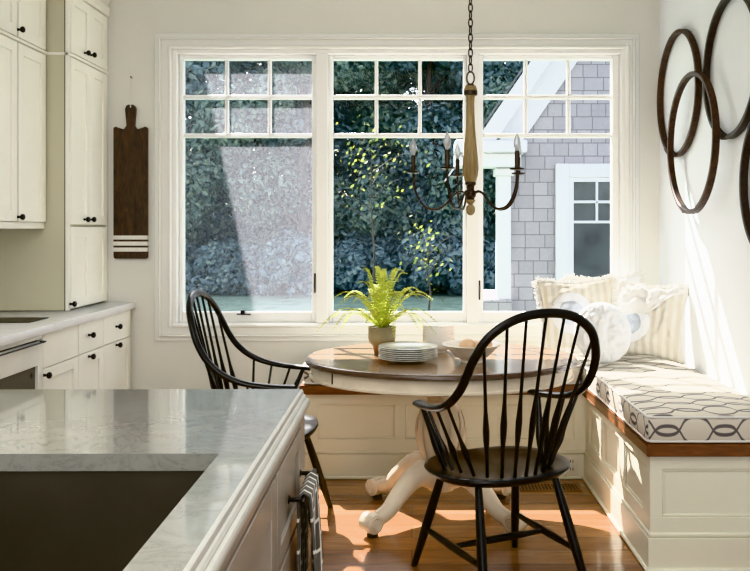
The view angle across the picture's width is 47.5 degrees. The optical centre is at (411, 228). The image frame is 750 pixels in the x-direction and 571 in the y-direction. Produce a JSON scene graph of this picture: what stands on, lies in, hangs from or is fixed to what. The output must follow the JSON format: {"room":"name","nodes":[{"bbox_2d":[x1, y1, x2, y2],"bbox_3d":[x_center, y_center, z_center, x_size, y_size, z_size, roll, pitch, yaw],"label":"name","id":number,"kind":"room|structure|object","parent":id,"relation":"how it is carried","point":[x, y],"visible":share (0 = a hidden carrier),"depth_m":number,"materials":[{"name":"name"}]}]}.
{"room":"kitchen","nodes":[
{"label":"kitchen","id":0,"kind":"room"},
{"bbox_2d":[107,0,659,388],"bbox_3d":[-0.430,-0.115,5.230,3.860,2.950,0.160,0,0,0],"label":"wall","id":1,"kind":"structure","parent":0,"point":[133,25],"depth_m":5.15,"materials":[{"name":"paint"}]},
{"bbox_2d":[179,55,315,321],"bbox_3d":[-1.002,-0.246,5.185,0.840,1.632,0.130,0,0,0],"label":"window","id":2,"kind":"structure","parent":1,"relation":"in","point":[230,316],"depth_m":5.19,"materials":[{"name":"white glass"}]},
{"bbox_2d":[172,322,541,323],"bbox_3d":[-0.079,0.576,5.197,2.749,0.012,0.106,0,0,0],"label":"trim","id":3,"kind":"structure","parent":1,"relation":"attached to","point":[178,322],"depth_m":5.14,"materials":[{"name":"paint"}]},
{"bbox_2d":[155,33,638,340],"bbox_3d":[-0.091,-0.253,5.136,2.932,1.863,0.028,0,0,0],"label":"trim","id":4,"kind":"structure","parent":1,"relation":"attached to","point":[164,326],"depth_m":5.14,"materials":[{"name":"paint"}]},
{"bbox_2d":[329,55,465,321],"bbox_3d":[-0.088,-0.246,5.220,0.838,1.632,0.060,0,0,0],"label":"window","id":5,"kind":"structure","parent":1,"relation":"in","point":[439,316],"depth_m":5.20,"materials":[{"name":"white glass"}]},
{"bbox_2d":[172,49,624,322],"bbox_3d":[-0.079,-0.258,5.218,2.751,1.666,0.144,0,0,0],"label":"trim","id":6,"kind":"structure","parent":1,"relation":"attached to","point":[322,55],"depth_m":5.15,"materials":[{"name":"white wood"}]},
{"bbox_2d":[479,55,618,321],"bbox_3d":[0.834,-0.246,5.185,0.862,1.632,0.130,0,0,0],"label":"window","id":7,"kind":"structure","parent":1,"relation":"in","point":[484,316],"depth_m":5.19,"materials":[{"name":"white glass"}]},
{"bbox_3d":[-1.698,-0.918,5.140,0.010,0.013,0.021,0,0,0],"label":"nail","id":8,"kind":"object","parent":1,"relation":"attached to","visible":0},
{"bbox_2d":[113,77,148,258],"bbox_3d":[-1.698,-0.370,5.135,0.206,1.098,0.024,0,0,0],"label":"cutting board","id":9,"kind":"object","parent":8,"relation":"hanging from","point":[130,143],"visible":1,"depth_m":5.13,"materials":[{"name":"brown wood"}]},
{"bbox_2d":[308,480,644,570],"bbox_3d":[-0.430,1.420,1.255,4.260,0.120,8.110,0,0,0],"label":"floor","id":10,"kind":"structure","parent":0,"point":[345,547],"depth_m":3.75,"materials":[{"name":"brown wood"}]},
{"bbox_2d":[0,335,45,388],"bbox_3d":[-2.014,0.891,3.525,0.685,0.818,0.750,0,0,0],"label":"oven","id":11,"kind":"object","parent":10,"relation":"on","point":[21,362],"visible":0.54,"depth_m":3.70,"materials":[{"name":"metal"}]},
{"bbox_2d":[37,325,77,388],"bbox_3d":[-2.006,0.921,4.107,0.699,0.878,0.424,0,0,0],"label":"base cabinet","id":12,"kind":"object","parent":10,"relation":"on","point":[60,348],"visible":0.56,"depth_m":4.11,"materials":[{"name":"paint"}]},
{"bbox_2d":[78,310,130,388],"bbox_3d":[-2.006,0.921,4.734,0.699,0.878,0.825,0,0,0],"label":"base cabinet","id":13,"kind":"object","parent":10,"relation":"on","point":[104,344],"visible":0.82,"depth_m":4.70,"materials":[{"name":"paint"}]},
{"bbox_2d":[186,289,332,528],"bbox_3d":[-0.701,0.822,3.921,0.622,1.085,0.614,0,0,1],"label":"chair","id":14,"kind":"object","parent":10,"relation":"on","point":[215,375],"visible":0.47,"depth_m":3.99,"materials":[{"name":"black paint"}]},
{"bbox_2d":[220,414,316,570],"bbox_3d":[-0.711,0.926,1.288,0.940,0.868,2.043,0,0,0],"label":"kitchen island","id":15,"kind":"object","parent":10,"relation":"on","point":[267,541],"visible":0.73,"depth_m":1.82,"materials":[{"name":"beige paint"}]},
{"bbox_2d":[0,389,309,570],"bbox_3d":[-0.754,0.465,1.290,0.960,0.050,2.134,0,0,-1],"label":"island countertop","id":16,"kind":"structure","parent":15,"relation":"on","point":[238,438],"depth_m":1.77,"materials":[{"name":"grey stone"}]},
{"bbox_2d":[0,471,203,570],"bbox_3d":[-0.741,0.592,1.144,0.772,0.234,1.075,0,0,0],"label":"sink","id":17,"kind":"object","parent":16,"relation":"in","point":[50,520],"visible":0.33,"depth_m":1.67,"materials":[{"name":"metal"}]},
{"bbox_2d":[297,470,322,570],"bbox_3d":[-0.245,0.862,2.088,0.057,0.487,0.190,0,0,0],"label":"dish towel","id":18,"kind":"object","parent":15,"relation":"hanging from","point":[310,486],"visible":0.97,"depth_m":2.09,"materials":[{"name":"fabric"}]},
{"bbox_2d":[305,341,577,537],"bbox_3d":[0.137,0.980,4.025,1.318,0.760,1.128,0,0,0],"label":"pedestal table","id":19,"kind":"object","parent":10,"relation":"on","point":[357,368],"visible":0.73,"depth_m":3.79,"materials":[{"name":"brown wood"}]},
{"bbox_2d":[317,266,440,353],"bbox_3d":[-0.157,0.390,4.071,0.586,0.418,0.613,0,0,0],"label":"potted fern","id":20,"kind":"object","parent":19,"relation":"on","point":[381,332],"visible":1,"depth_m":4.05,"materials":[{"name":"plant"}]},
{"bbox_2d":[368,325,395,353],"bbox_3d":[-0.145,0.534,4.096,0.138,0.130,0.138,0,0,0],"label":"pot","id":21,"kind":"object","parent":20,"relation":"attached to","point":[377,334],"depth_m":4.04,"materials":[{"name":"beige ceramic"}]},
{"bbox_2d":[378,356,436,362],"bbox_3d":[-0.020,0.589,3.851,0.269,0.022,0.269,0,0,0],"label":"dinner plate","id":22,"kind":"object","parent":19,"relation":"on","point":[378,356],"visible":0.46,"depth_m":3.77,"materials":[{"name":"white ceramic"}]},
{"bbox_2d":[379,354,437,360],"bbox_3d":[-0.017,0.580,3.847,0.269,0.022,0.269,0,0,0],"label":"dinner plate","id":23,"kind":"object","parent":22,"relation":"on","point":[436,355],"visible":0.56,"depth_m":3.77,"materials":[{"name":"white ceramic"}]},
{"bbox_2d":[378,353,437,358],"bbox_3d":[-0.018,0.571,3.848,0.269,0.022,0.269,0,0,0],"label":"dinner plate","id":24,"kind":"object","parent":23,"relation":"on","point":[378,353],"visible":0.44,"depth_m":3.77,"materials":[{"name":"white ceramic"}]},
{"bbox_2d":[378,350,437,356],"bbox_3d":[-0.018,0.563,3.847,0.269,0.022,0.269,0,0,0],"label":"dinner plate","id":25,"kind":"object","parent":24,"relation":"on","point":[436,351],"visible":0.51,"depth_m":3.77,"materials":[{"name":"white ceramic"}]},
{"bbox_2d":[378,349,436,354],"bbox_3d":[-0.020,0.554,3.847,0.269,0.022,0.269,0,0,0],"label":"dinner plate","id":26,"kind":"object","parent":25,"relation":"on","point":[378,349],"visible":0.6,"depth_m":3.77,"materials":[{"name":"white ceramic"}]},
{"bbox_2d":[378,347,437,352],"bbox_3d":[-0.019,0.545,3.850,0.269,0.022,0.269,0,0,0],"label":"dinner plate","id":27,"kind":"object","parent":26,"relation":"on","point":[378,347],"visible":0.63,"depth_m":3.77,"materials":[{"name":"white ceramic"}]},
{"bbox_2d":[378,341,437,350],"bbox_3d":[-0.018,0.537,3.846,0.269,0.022,0.269,0,0,0],"label":"dinner plate","id":28,"kind":"object","parent":27,"relation":"on","point":[403,345],"visible":0.92,"depth_m":3.89,"materials":[{"name":"white ceramic"}]},
{"bbox_2d":[422,339,454,352],"bbox_3d":[0.130,0.568,4.147,0.160,0.063,0.160,0,0,0],"label":"bowl","id":29,"kind":"object","parent":19,"relation":"on","point":[441,349],"visible":0.37,"depth_m":4.08,"materials":[{"name":"white ceramic"}]},
{"bbox_2d":[422,336,454,340],"bbox_3d":[0.130,0.553,4.147,0.160,0.063,0.160,0,0,0],"label":"bowl","id":30,"kind":"object","parent":29,"relation":"on","point":[424,338],"visible":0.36,"depth_m":4.08,"materials":[{"name":"white ceramic"}]},
{"bbox_2d":[422,333,454,337],"bbox_3d":[0.129,0.538,4.146,0.160,0.063,0.160,0,0,0],"label":"bowl","id":31,"kind":"object","parent":30,"relation":"on","point":[424,335],"visible":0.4,"depth_m":4.08,"materials":[{"name":"white ceramic"}]},
{"bbox_2d":[422,330,454,334],"bbox_3d":[0.129,0.524,4.147,0.160,0.063,0.160,0,0,0],"label":"bowl","id":32,"kind":"object","parent":31,"relation":"on","point":[424,332],"visible":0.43,"depth_m":4.08,"materials":[{"name":"white ceramic"}]},
{"bbox_2d":[422,327,454,331],"bbox_3d":[0.129,0.509,4.146,0.160,0.063,0.160,0,0,0],"label":"bowl","id":33,"kind":"object","parent":32,"relation":"on","point":[424,329],"visible":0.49,"depth_m":4.08,"materials":[{"name":"white ceramic"}]},
{"bbox_2d":[422,322,454,328],"bbox_3d":[0.129,0.495,4.146,0.160,0.063,0.160,0,0,0],"label":"bowl","id":34,"kind":"object","parent":33,"relation":"on","point":[434,325],"visible":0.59,"depth_m":4.16,"materials":[{"name":"white ceramic"}]},
{"bbox_2d":[442,340,501,363],"bbox_3d":[0.270,0.557,3.820,0.272,0.085,0.272,0,0,0],"label":"serving bowl","id":35,"kind":"object","parent":19,"relation":"on","point":[463,353],"visible":0.68,"depth_m":3.76,"materials":[{"name":"white ceramic"}]},
{"bbox_2d":[459,338,474,347],"bbox_3d":[0.247,0.520,3.807,0.073,0.060,0.057,0,0,41],"label":"egg","id":36,"kind":"object","parent":35,"relation":"in","point":[466,342],"visible":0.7,"depth_m":3.78,"materials":[{"name":"beige food"}]},
{"bbox_2d":[411,308,600,570],"bbox_3d":[0.350,0.822,3.267,0.614,1.085,0.622,0,0,-25],"label":"chair","id":37,"kind":"object","parent":10,"relation":"on","point":[516,466],"visible":1,"depth_m":3.15,"materials":[{"name":"black paint"}]},
{"bbox_2d":[299,382,749,570],"bbox_3d":[0.443,1.104,4.245,2.106,0.512,1.801,0,0,0],"label":"bench","id":38,"kind":"object","parent":10,"relation":"on","point":[675,506],"visible":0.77,"depth_m":3.85,"materials":[{"name":"paint"}]},
{"bbox_2d":[303,370,317,383],"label":"seat cushion","id":39,"kind":"object","parent":38,"relation":"on","point":[307,380],"depth_m":4.62,"materials":[{"name":"fabric"}]},
{"bbox_2d":[565,455,578,474],"bbox_3d":[0.867,1.282,4.616,0.076,0.112,0.007,0,0,0],"label":"power outlet","id":40,"kind":"object","parent":38,"relation":"attached to","point":[574,459],"visible":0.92,"depth_m":4.62,"materials":[{"name":"plastic"}]},
{"bbox_2d":[567,363,580,383],"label":"seat cushion","id":41,"kind":"object","parent":38,"relation":"on","point":[575,372],"depth_m":4.61,"materials":[{"name":"fabric"}]},
{"bbox_2d":[531,273,618,349],"bbox_3d":[0.953,0.488,4.867,0.531,0.471,0.176,0,0,2],"label":"throw pillow","id":42,"kind":"object","parent":41,"relation":"on","point":[572,296],"visible":0.61,"depth_m":4.85,"materials":[{"name":"beige fabric"}]},
{"bbox_2d":[560,269,645,352],"bbox_3d":[1.141,0.481,5.006,0.534,0.493,0.142,0,0,-4],"label":"throw pillow","id":43,"kind":"object","parent":41,"relation":"on","point":[634,277],"visible":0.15,"depth_m":5.02,"materials":[{"name":"fabric"}]},
{"bbox_2d":[566,351,749,442],"bbox_3d":[1.212,0.785,4.247,0.569,0.124,1.793,0,0,0],"label":"seat cushion","id":44,"kind":"object","parent":38,"relation":"on","point":[661,400],"visible":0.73,"depth_m":3.68,"materials":[{"name":"fabric"}]},
{"bbox_2d":[574,302,630,363],"bbox_3d":[1.026,0.559,4.577,0.312,0.322,0.158,0,0,-5],"label":"throw pillow","id":45,"kind":"object","parent":44,"relation":"on","point":[613,329],"visible":0.81,"depth_m":4.53,"materials":[{"name":"white fabric"}]},
{"bbox_2d":[616,277,688,364],"bbox_3d":[1.312,0.499,4.665,0.423,0.456,0.182,0,0,31],"label":"throw pillow","id":46,"kind":"object","parent":44,"relation":"on","point":[655,315],"visible":0.94,"depth_m":4.60,"materials":[{"name":"beige fabric"}]},
{"bbox_2d":[520,483,581,491],"bbox_3d":[0.715,1.357,4.465,0.330,0.006,0.130,0,0,0],"label":"floor vent","id":47,"kind":"object","parent":10,"relation":"in","point":[538,487],"visible":0.7,"depth_m":4.46,"materials":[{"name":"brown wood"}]},
{"bbox_3d":[-2.026,0.921,2.772,0.661,0.878,0.745,0,0,0],"label":"base cabinet","id":48,"kind":"object","parent":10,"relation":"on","visible":0},
{"bbox_2d":[0,302,135,346],"bbox_3d":[-2.014,0.460,3.773,0.684,0.040,2.746,0,0,0],"label":"countertop","id":49,"kind":"structure","parent":48,"relation":"on","point":[10,333],"depth_m":4.27,"materials":[{"name":"white stone"}]},
{"bbox_2d":[0,317,48,322],"bbox_3d":[-2.045,0.437,4.085,0.510,0.004,0.210,0,0,0],"label":"cooktop","id":50,"kind":"object","parent":49,"relation":"in","point":[2,319],"visible":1,"depth_m":4.08,"materials":[{"name":"black glass"}]},
{"bbox_2d":[0,0,111,310],"bbox_3d":[-2.068,-0.501,4.843,0.576,1.878,0.606,0,0,0],"label":"pantry cabinet","id":51,"kind":"object","parent":49,"relation":"on","point":[62,265],"visible":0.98,"depth_m":4.57,"materials":[{"name":"paint"}]},
{"bbox_2d":[660,0,749,395],"bbox_3d":[1.570,-0.115,1.255,0.140,2.950,8.110,0,0,0],"label":"wall","id":52,"kind":"structure","parent":0,"point":[708,250],"depth_m":4.30,"materials":[{"name":"white paint"}]},
{"bbox_2d":[657,29,701,156],"bbox_3d":[1.478,-0.754,4.729,0.034,0.704,0.704,0,0,0],"label":"hoop","id":53,"kind":"object","parent":52,"relation":"attached to","point":[688,34],"visible":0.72,"depth_m":4.60,"materials":[{"name":"brown wood"}]},
{"bbox_2d":[667,71,719,213],"bbox_3d":[1.440,-0.442,4.384,0.034,0.732,0.732,0,0,0],"label":"hoop","id":54,"kind":"object","parent":52,"relation":"attached to","point":[715,122],"visible":1,"depth_m":4.25,"materials":[{"name":"brown wood"}]},
{"bbox_2d":[703,0,749,139],"bbox_3d":[1.478,-0.757,3.944,0.034,0.676,0.676,0,0,0],"label":"hoop","id":55,"kind":"object","parent":52,"relation":"attached to","point":[743,123],"visible":0.76,"depth_m":4.13,"materials":[{"name":"black wood"}]},
{"bbox_2d":[739,123,749,242],"bbox_3d":[1.478,-0.200,3.459,0.034,0.690,0.690,0,0,0],"label":"hoop","id":56,"kind":"object","parent":52,"relation":"attached to","point":[745,155],"visible":1,"depth_m":3.77,"materials":[{"name":"black wood"}]},
{"bbox_3d":[-0.430,-1.640,1.255,4.260,0.100,8.110,0,0,0],"label":"ceiling","id":57,"kind":"structure","parent":0,"visible":0},
{"bbox_2d":[406,0,524,215],"bbox_3d":[0.251,-0.826,3.861,0.557,1.526,0.559,0,0,0],"label":"chandelier","id":58,"kind":"object","parent":57,"relation":"hanging from","point":[470,167],"visible":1,"depth_m":3.83,"materials":[{"name":"brown wood"}]},
{"bbox_3d":[-2.430,-0.115,1.255,0.140,2.950,8.110,0,0,0],"label":"wall","id":59,"kind":"structure","parent":0,"visible":0},
{"bbox_2d":[0,0,19,228],"bbox_3d":[-2.153,-0.671,4.048,0.406,1.338,0.359,0,0,0],"label":"upper cabinet","id":60,"kind":"object","parent":59,"relation":"attached to","point":[8,8],"visible":1,"depth_m":4.14,"materials":[{"name":"paint"}]},
{"bbox_2d":[14,0,47,228],"bbox_3d":[-2.138,-0.671,4.380,0.436,1.338,0.356,0,0,0],"label":"upper cabinet","id":61,"kind":"object","parent":59,"relation":"attached to","point":[31,14],"visible":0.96,"depth_m":4.38,"materials":[{"name":"paint"}]},
{"label":"outside","id":62,"kind":"structure","parent":0,"visible":0},
{"bbox_2d":[185,283,462,311],"bbox_3d":[0.000,1.910,47.660,120.000,0.300,84.680,0,0,0],"label":"lawn","id":63,"kind":"structure","parent":62,"point":[279,301],"depth_m":20.64,"materials":[{"name":"green plant"}]},
{"bbox_2d":[185,242,203,288],"bbox_3d":[-6.886,0.947,23.418,2.328,1.793,2.697,0,0,0],"label":"shrub","id":64,"kind":"object","parent":63,"relation":"on","point":[188,255],"visible":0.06,"depth_m":23.39,"materials":[{"name":"blue plant"}]},
{"bbox_2d":[185,79,233,221],"bbox_3d":[-10.200,-4.122,28.426,7.228,11.938,7.392,0,0,43],"label":"tree","id":65,"kind":"object","parent":63,"relation":"on","point":[193,107],"visible":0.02,"depth_m":28.01,"materials":[{"name":"green plant"}]},
{"bbox_2d":[187,62,252,252],"bbox_3d":[-10.490,-6.027,32.093,8.652,15.619,8.455,0,0,-28],"label":"tree","id":66,"kind":"object","parent":63,"relation":"on","point":[203,243],"visible":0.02,"depth_m":31.68,"materials":[{"name":"green plant"}]},
{"bbox_2d":[185,61,259,284],"bbox_3d":[-7.204,-3.432,24.900,5.636,10.412,5.768,0,0,-17],"label":"tree","id":67,"kind":"object","parent":63,"relation":"on","point":[198,211],"visible":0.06,"depth_m":24.01,"materials":[{"name":"green plant"}]},
{"bbox_2d":[185,237,262,295],"bbox_3d":[-5.054,1.029,23.079,2.427,1.614,2.095,0,0,16],"label":"shrub","id":68,"kind":"object","parent":63,"relation":"on","point":[221,266],"visible":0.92,"depth_m":22.48,"materials":[{"name":"blue plant"}]},
{"bbox_2d":[185,69,352,249],"bbox_3d":[-6.190,-6.175,31.662,8.352,16.016,9.841,0,0,2],"label":"tree","id":69,"kind":"object","parent":63,"relation":"on","point":[248,158],"visible":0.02,"depth_m":30.76,"materials":[{"name":"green plant"}]},
{"bbox_2d":[185,61,367,257],"bbox_3d":[-4.679,-3.986,26.818,7.126,11.598,6.048,0,0,-25],"label":"tree","id":70,"kind":"object","parent":63,"relation":"on","point":[246,230],"visible":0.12,"depth_m":25.40,"materials":[{"name":"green plant"}]},
{"bbox_2d":[234,228,335,297],"bbox_3d":[-3.251,0.907,22.932,2.445,1.883,2.831,0,0,31],"label":"shrub","id":71,"kind":"object","parent":63,"relation":"on","point":[289,261],"visible":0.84,"depth_m":22.29,"materials":[{"name":"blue plant"}]},
{"bbox_2d":[185,61,402,290],"bbox_3d":[-3.483,-2.897,24.191,5.722,9.451,5.852,0,0,-42],"label":"tree","id":72,"kind":"object","parent":63,"relation":"on","point":[349,71],"visible":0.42,"depth_m":23.62,"materials":[{"name":"green plant"}]},
{"bbox_2d":[229,63,410,224],"bbox_3d":[-2.044,-5.592,31.338,9.240,14.923,9.034,0,0,-10],"label":"tree","id":73,"kind":"object","parent":63,"relation":"on","point":[254,68],"visible":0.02,"depth_m":28.68,"materials":[{"name":"green plant"}]},
{"bbox_2d":[253,64,460,257],"bbox_3d":[-1.299,-3.951,27.060,6.200,11.454,6.345,0,0,31],"label":"tree","id":74,"kind":"object","parent":63,"relation":"on","point":[404,219],"visible":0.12,"depth_m":24.64,"materials":[{"name":"green plant"}]},
{"bbox_2d":[333,234,402,294],"bbox_3d":[-1.438,0.988,23.182,2.212,1.704,2.562,0,0,-43],"label":"shrub","id":75,"kind":"object","parent":63,"relation":"on","point":[349,262],"visible":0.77,"depth_m":22.49,"materials":[{"name":"blue plant"}]},
{"bbox_2d":[333,108,429,306],"bbox_3d":[-0.931,-0.349,16.991,2.584,4.221,1.972,0,0,0],"label":"young tree","id":76,"kind":"object","parent":63,"relation":"on","point":[376,139],"visible":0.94,"depth_m":17.00,"materials":[{"name":"yellow plant"}]},
{"bbox_2d":[397,215,451,310],"bbox_3d":[0.320,0.745,16.491,1.477,2.034,1.055,0,0,19],"label":"young tree","id":77,"kind":"object","parent":63,"relation":"on","point":[429,230],"visible":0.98,"depth_m":16.48,"materials":[{"name":"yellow plant"}]},
{"bbox_2d":[354,75,495,216],"bbox_3d":[1.609,-5.508,31.877,8.075,14.578,7.891,0,0,35],"label":"tree","id":78,"kind":"object","parent":63,"relation":"on","point":[405,75],"visible":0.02,"depth_m":30.57,"materials":[{"name":"green plant"}]},
{"bbox_2d":[375,228,483,294],"bbox_3d":[0.422,0.907,22.681,2.831,1.883,2.445,0,0,-28],"label":"shrub","id":79,"kind":"object","parent":63,"relation":"on","point":[417,279],"visible":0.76,"depth_m":22.13,"materials":[{"name":"blue plant"}]},
{"bbox_2d":[333,61,529,292],"bbox_3d":[0.516,-3.712,24.791,6.787,11.046,5.760,0,0,29],"label":"tree","id":80,"kind":"object","parent":63,"relation":"on","point":[436,151],"visible":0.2,"depth_m":24.00,"materials":[{"name":"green plant"}]},
{"bbox_2d":[351,61,528,221],"bbox_3d":[2.480,-4.122,27.093,7.228,11.938,7.392,0,0,23],"label":"tree","id":81,"kind":"object","parent":63,"relation":"on","point":[393,104],"visible":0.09,"depth_m":25.23,"materials":[{"name":"green plant"}]},
{"bbox_2d":[447,70,483,94],"bbox_3d":[5.090,-4.533,26.853,7.805,12.702,6.624,0,0,26],"label":"tree","id":82,"kind":"object","parent":63,"relation":"on","point":[483,70],"visible":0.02,"depth_m":25.69,"materials":[{"name":"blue plant"}]},
{"bbox_2d":[448,238,495,289],"bbox_3d":[2.125,1.029,23.204,2.095,1.614,2.427,0,0,-12],"label":"shrub","id":83,"kind":"object","parent":63,"relation":"on","point":[489,253],"visible":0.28,"depth_m":22.56,"materials":[{"name":"blue plant"}]},
{"bbox_2d":[423,61,530,246],"bbox_3d":[2.999,-3.432,24.341,5.768,10.412,5.636,0,0,-16],"label":"tree","id":84,"kind":"object","parent":63,"relation":"on","point":[489,182],"visible":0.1,"depth_m":23.16,"materials":[{"name":"green plant"}]},
{"bbox_2d":[445,61,609,310],"bbox_3d":[3.122,-1.587,10.300,5.415,6.694,4.400,0,0,0],"label":"house","id":85,"kind":"structure","parent":63,"relation":"on","point":[557,223],"depth_m":8.49,"materials":[{"name":"grey wood"}]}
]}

